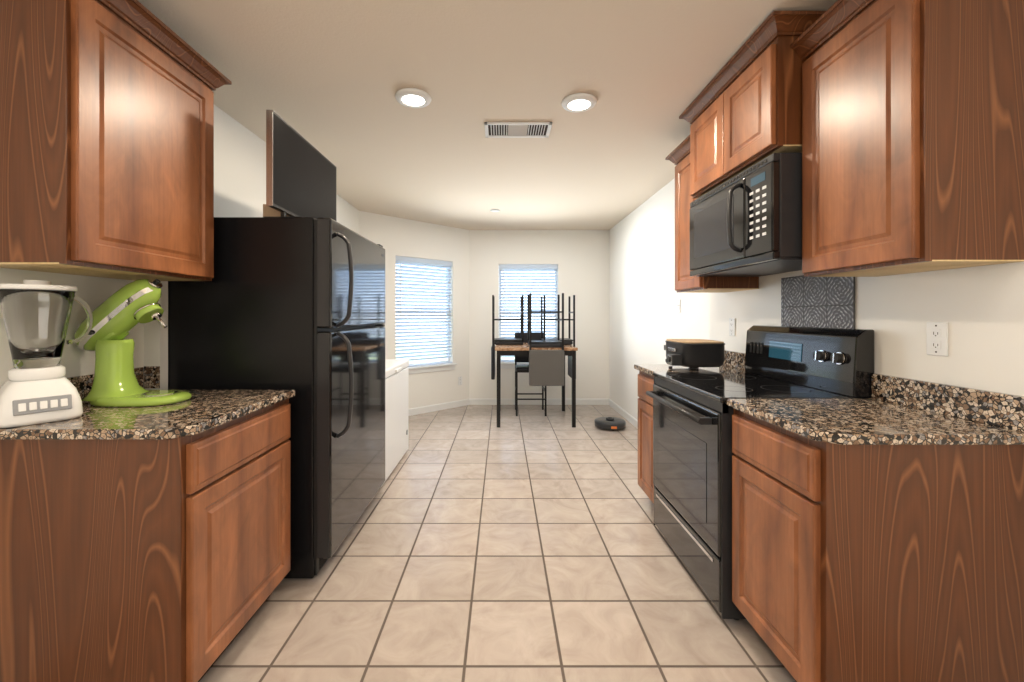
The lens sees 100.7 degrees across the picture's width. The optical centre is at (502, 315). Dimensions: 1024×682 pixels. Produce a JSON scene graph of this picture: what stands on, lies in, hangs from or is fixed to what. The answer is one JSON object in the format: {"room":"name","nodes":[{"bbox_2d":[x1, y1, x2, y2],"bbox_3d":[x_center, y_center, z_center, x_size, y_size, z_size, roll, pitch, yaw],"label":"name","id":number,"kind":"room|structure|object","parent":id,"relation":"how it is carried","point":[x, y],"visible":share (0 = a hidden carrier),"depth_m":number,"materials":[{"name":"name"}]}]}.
{"room":"kitchen","nodes":[
{"label":"kitchen","id":0,"kind":"room"},
{"bbox_2d":[144,281,167,389],"bbox_3d":[-1.603,0.025,1.952,0.095,2.440,0.046,0,0,0],"label":"wall","id":1,"kind":"structure","parent":0,"point":[155,354],"depth_m":1.93,"materials":[{"name":"white paint"}]},
{"bbox_2d":[0,105,358,386],"bbox_3d":[-1.690,0.025,1.115,0.120,2.440,7.670,0,0,0],"label":"wall","id":2,"kind":"structure","parent":0,"point":[239,170],"depth_m":2.44,"materials":[{"name":"white paint"}]},
{"bbox_2d":[0,0,231,280],"bbox_3d":[-1.439,-0.619,1.590,0.374,0.927,0.748,0,0,0],"label":"upper cabinet","id":3,"kind":"object","parent":2,"relation":"attached to","point":[106,138],"visible":0.98,"depth_m":1.38,"materials":[{"name":"brown wood"}]},
{"bbox_2d":[359,211,468,408],"bbox_3d":[-1.086,0.025,5.424,1.846,2.440,0.120,0,0,-43],"label":"wall","id":4,"kind":"structure","parent":0,"point":[394,237],"depth_m":5.50,"materials":[{"name":"white paint"}]},
{"bbox_2d":[396,256,456,373],"bbox_3d":[-1.003,0.001,5.469,0.950,1.459,0.152,0,0,-43],"label":"window","id":5,"kind":"structure","parent":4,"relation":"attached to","point":[421,263],"depth_m":5.46,"materials":[{"name":"white"}]},
{"bbox_2d":[458,376,461,384],"bbox_3d":[-0.574,0.895,5.816,0.070,0.115,0.008,0,0,-43],"label":"electrical outlet","id":6,"kind":"object","parent":4,"relation":"attached to","point":[459,380],"visible":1,"depth_m":5.82,"materials":[{"name":"white plastic"}]},
{"bbox_2d":[408,399,637,428],"bbox_3d":[-0.065,1.202,4.415,3.130,0.085,3.030,0,0,0],"label":"baseboard","id":7,"kind":"structure","parent":4,"relation":"attached to","point":[632,420],"depth_m":5.92,"materials":[{"name":"white wood"}]},
{"bbox_2d":[138,0,837,229],"bbox_3d":[-0.065,-1.220,1.665,3.370,0.050,8.770,0,0,0],"label":"ceiling","id":8,"kind":"structure","parent":0,"point":[328,79],"depth_m":2.21,"materials":[{"name":"beige paint"}]},
{"bbox_2d":[395,88,431,107],"bbox_3d":[-0.485,-1.183,2.320,0.196,0.021,0.196,0,0,0],"label":"recessed light","id":9,"kind":"object","parent":8,"relation":"in","point":[412,97],"visible":1,"depth_m":2.29,"materials":[{"name":"white plastic"}]},
{"bbox_2d":[484,122,551,137],"bbox_3d":[0.100,-1.187,2.720,0.420,0.015,0.210,0,0,0],"label":"ceiling vent","id":10,"kind":"object","parent":8,"relation":"in","point":[517,129],"visible":1,"depth_m":2.72,"materials":[{"name":"white metal"}]},
{"bbox_2d":[561,93,596,111],"bbox_3d":[0.430,-1.183,2.370,0.196,0.021,0.196,0,0,0],"label":"recessed light","id":11,"kind":"object","parent":8,"relation":"in","point":[579,102],"visible":1,"depth_m":2.34,"materials":[{"name":"white plastic"}]},
{"bbox_2d":[199,405,795,681],"bbox_3d":[-0.065,1.270,1.665,3.370,0.050,8.770,0,0,0],"label":"floor","id":12,"kind":"structure","parent":0,"point":[529,543],"depth_m":1.96,"materials":[{"name":"tile"}]},
{"bbox_2d":[0,367,294,681],"bbox_3d":[-1.276,0.738,1.565,0.701,1.014,0.670,0,0,0],"label":"base cabinet","id":13,"kind":"object","parent":12,"relation":"on","point":[145,544],"visible":0.88,"depth_m":1.26,"materials":[{"name":"brown wood"}]},
{"bbox_2d":[0,280,92,427],"bbox_3d":[-1.480,0.109,1.352,0.234,0.440,0.234,0,0,0],"label":"blender","id":14,"kind":"object","parent":13,"relation":"on","point":[37,387],"visible":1,"depth_m":1.30,"materials":[{"name":"white plastic"}]},
{"bbox_2d":[74,278,199,406],"bbox_3d":[-1.422,0.092,1.675,0.407,0.475,0.298,0,0,0],"label":"stand mixer","id":15,"kind":"object","parent":13,"relation":"on","point":[120,314],"visible":0.94,"depth_m":1.58,"materials":[{"name":"green metal"}]},
{"bbox_2d":[168,217,384,578],"bbox_3d":[-1.165,0.384,2.450,0.890,1.722,0.940,0,0,0],"label":"fridge","id":16,"kind":"object","parent":12,"relation":"on","point":[297,304],"visible":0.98,"depth_m":1.98,"materials":[{"name":"black metal"}]},
{"bbox_2d":[263,204,289,216],"bbox_3d":[-1.117,-0.501,2.129,0.085,0.077,0.142,0,0,0],"label":"cardboard box","id":17,"kind":"object","parent":16,"relation":"on","point":[268,211],"visible":0.36,"depth_m":2.06,"materials":[{"name":"beige cardboard"}]},
{"bbox_2d":[266,110,336,220],"bbox_3d":[-1.050,-0.698,2.288,0.190,0.467,0.741,0,0,0],"label":"television","id":18,"kind":"object","parent":16,"relation":"on","point":[301,175],"visible":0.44,"depth_m":2.13,"materials":[{"name":"black plastic"}]},
{"bbox_2d":[381,359,408,486],"bbox_3d":[-1.220,0.823,3.455,0.769,0.845,0.882,0,0,0],"label":"chest freezer","id":19,"kind":"object","parent":12,"relation":"on","point":[396,409],"visible":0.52,"depth_m":3.44,"materials":[{"name":"white metal"}]},
{"bbox_2d":[515,333,546,415],"bbox_3d":[0.360,0.735,5.444,0.388,1.020,0.392,0,0,0],"label":"chair","id":20,"kind":"object","parent":12,"relation":"on","point":[524,368],"visible":0.6,"depth_m":5.60,"materials":[{"name":"black metal"}]},
{"bbox_2d":[495,343,577,426],"bbox_3d":[0.380,0.800,5.140,0.920,0.889,0.880,0,0,0],"label":"dining table","id":21,"kind":"object","parent":12,"relation":"on","point":[519,350],"visible":0.67,"depth_m":4.72,"materials":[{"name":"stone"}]},
{"bbox_2d":[491,295,523,379],"bbox_3d":[0.064,0.263,5.300,0.392,1.020,0.388,0,0,0],"label":"chair","id":22,"kind":"object","parent":21,"relation":"on","point":[507,341],"visible":1,"depth_m":5.11,"materials":[{"name":"black metal"}]},
{"bbox_2d":[527,293,563,385],"bbox_3d":[0.490,0.263,4.844,0.388,1.020,0.392,0,0,0],"label":"chair","id":23,"kind":"object","parent":21,"relation":"on","point":[546,367],"visible":1,"depth_m":4.65,"materials":[{"name":"black metal"}]},
{"bbox_2d":[541,295,574,377],"bbox_3d":[0.696,0.263,5.300,0.392,1.020,0.388,0,0,0],"label":"chair","id":24,"kind":"object","parent":21,"relation":"on","point":[568,341],"visible":0.58,"depth_m":5.18,"materials":[{"name":"black metal"}]},
{"bbox_2d":[594,417,625,430],"bbox_3d":[1.200,1.189,4.717,0.340,0.112,0.346,0,0,0],"label":"robot vacuum","id":25,"kind":"object","parent":12,"relation":"on","point":[611,423],"visible":1,"depth_m":4.61,"materials":[{"name":"grey plastic"}]},
{"bbox_2d":[634,350,749,503],"bbox_3d":[1.196,0.738,2.679,0.601,1.014,0.413,0,0,0],"label":"base cabinet","id":26,"kind":"object","parent":12,"relation":"on","point":[734,361],"visible":0.27,"depth_m":2.67,"materials":[{"name":"brown wood"}]},
{"bbox_2d":[664,339,724,368],"bbox_3d":[1.171,0.243,2.680,0.353,0.172,0.357,0,0,0],"label":"roaster","id":27,"kind":"object","parent":26,"relation":"on","point":[693,353],"visible":1,"depth_m":2.52,"materials":[{"name":"black metal"}]},
{"bbox_2d":[646,325,873,619],"bbox_3d":[1.154,0.650,2.083,0.680,1.189,0.773,0,0,0],"label":"stove","id":28,"kind":"object","parent":12,"relation":"on","point":[693,413],"visible":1,"depth_m":1.91,"materials":[{"name":"black metal"}]},
{"bbox_2d":[727,373,1023,681],"bbox_3d":[1.196,0.738,1.438,0.601,1.014,0.515,0,0,0],"label":"base cabinet","id":29,"kind":"object","parent":12,"relation":"on","point":[878,536],"visible":1,"depth_m":1.21,"materials":[{"name":"brown wood"}]},
{"bbox_2d":[469,230,608,398],"bbox_3d":[0.520,0.025,5.990,2.200,2.440,0.120,0,0,0],"label":"wall","id":30,"kind":"structure","parent":0,"point":[580,258],"depth_m":5.93,"materials":[{"name":"white paint"}]},
{"bbox_2d":[496,264,557,368],"bbox_3d":[0.370,0.011,5.966,0.920,1.459,0.152,0,0,0],"label":"window blinds","id":31,"kind":"object","parent":30,"relation":"attached to","point":[523,277],"visible":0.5,"depth_m":5.96,"materials":[{"name":"white plastic"}]},
{"bbox_2d":[609,178,1023,419],"bbox_3d":[1.560,0.025,1.665,0.120,2.440,8.770,0,0,0],"label":"wall","id":32,"kind":"structure","parent":0,"point":[979,310],"depth_m":1.77,"materials":[{"name":"white paint"}]},
{"bbox_2d":[669,140,758,292],"bbox_3d":[1.326,-0.620,2.666,0.340,0.924,0.388,0,0,0],"label":"upper cabinet","id":33,"kind":"object","parent":32,"relation":"attached to","point":[684,283],"depth_m":2.70,"materials":[{"name":"brown wood"}]},
{"bbox_2d":[729,318,734,335],"bbox_3d":[1.495,0.075,2.760,0.008,0.115,0.070,0,0,0],"label":"electrical outlet","id":34,"kind":"object","parent":32,"relation":"attached to","point":[731,326],"visible":1,"depth_m":2.75,"materials":[{"name":"white plastic"}]},
{"bbox_2d":[685,12,824,199],"bbox_3d":[1.291,-0.933,2.083,0.410,0.498,0.769,0,0,0],"label":"upper cabinet","id":35,"kind":"object","parent":32,"relation":"attached to","point":[747,114],"depth_m":1.87,"materials":[{"name":"brown wood"}]},
{"bbox_2d":[690,153,801,276],"bbox_3d":[1.260,-0.440,2.083,0.468,0.430,0.765,0,0,0],"label":"microwave","id":36,"kind":"object","parent":35,"relation":"attached to","point":[747,222],"visible":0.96,"depth_m":1.87,"materials":[{"name":"black"}]},
{"bbox_2d":[781,275,854,328],"bbox_3d":[1.496,-0.048,2.035,0.007,0.305,0.470,0,0,0],"label":"tile panel","id":37,"kind":"object","parent":32,"relation":"attached to","point":[824,302],"visible":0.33,"depth_m":2.00,"materials":[{"name":"grey tile"}]},
{"bbox_2d":[793,0,1023,276],"bbox_3d":[1.341,-0.620,1.453,0.310,0.924,0.485,0,0,0],"label":"upper cabinet","id":38,"kind":"object","parent":32,"relation":"attached to","point":[898,125],"depth_m":1.24,"materials":[{"name":"brown wood"}]},
{"bbox_2d":[927,322,947,355],"bbox_3d":[1.495,0.080,1.460,0.008,0.115,0.070,0,0,0],"label":"electrical outlet","id":39,"kind":"object","parent":32,"relation":"attached to","point":[937,338],"visible":1,"depth_m":1.45,"materials":[{"name":"white plastic"}]},
{"label":"outside","id":40,"kind":"structure","parent":0,"visible":0},
{"bbox_2d":[396,264,554,362],"bbox_3d":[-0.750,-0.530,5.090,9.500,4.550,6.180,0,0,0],"label":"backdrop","id":41,"kind":"structure","parent":40,"point":[445,317],"depth_m":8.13,"materials":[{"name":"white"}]}
]}

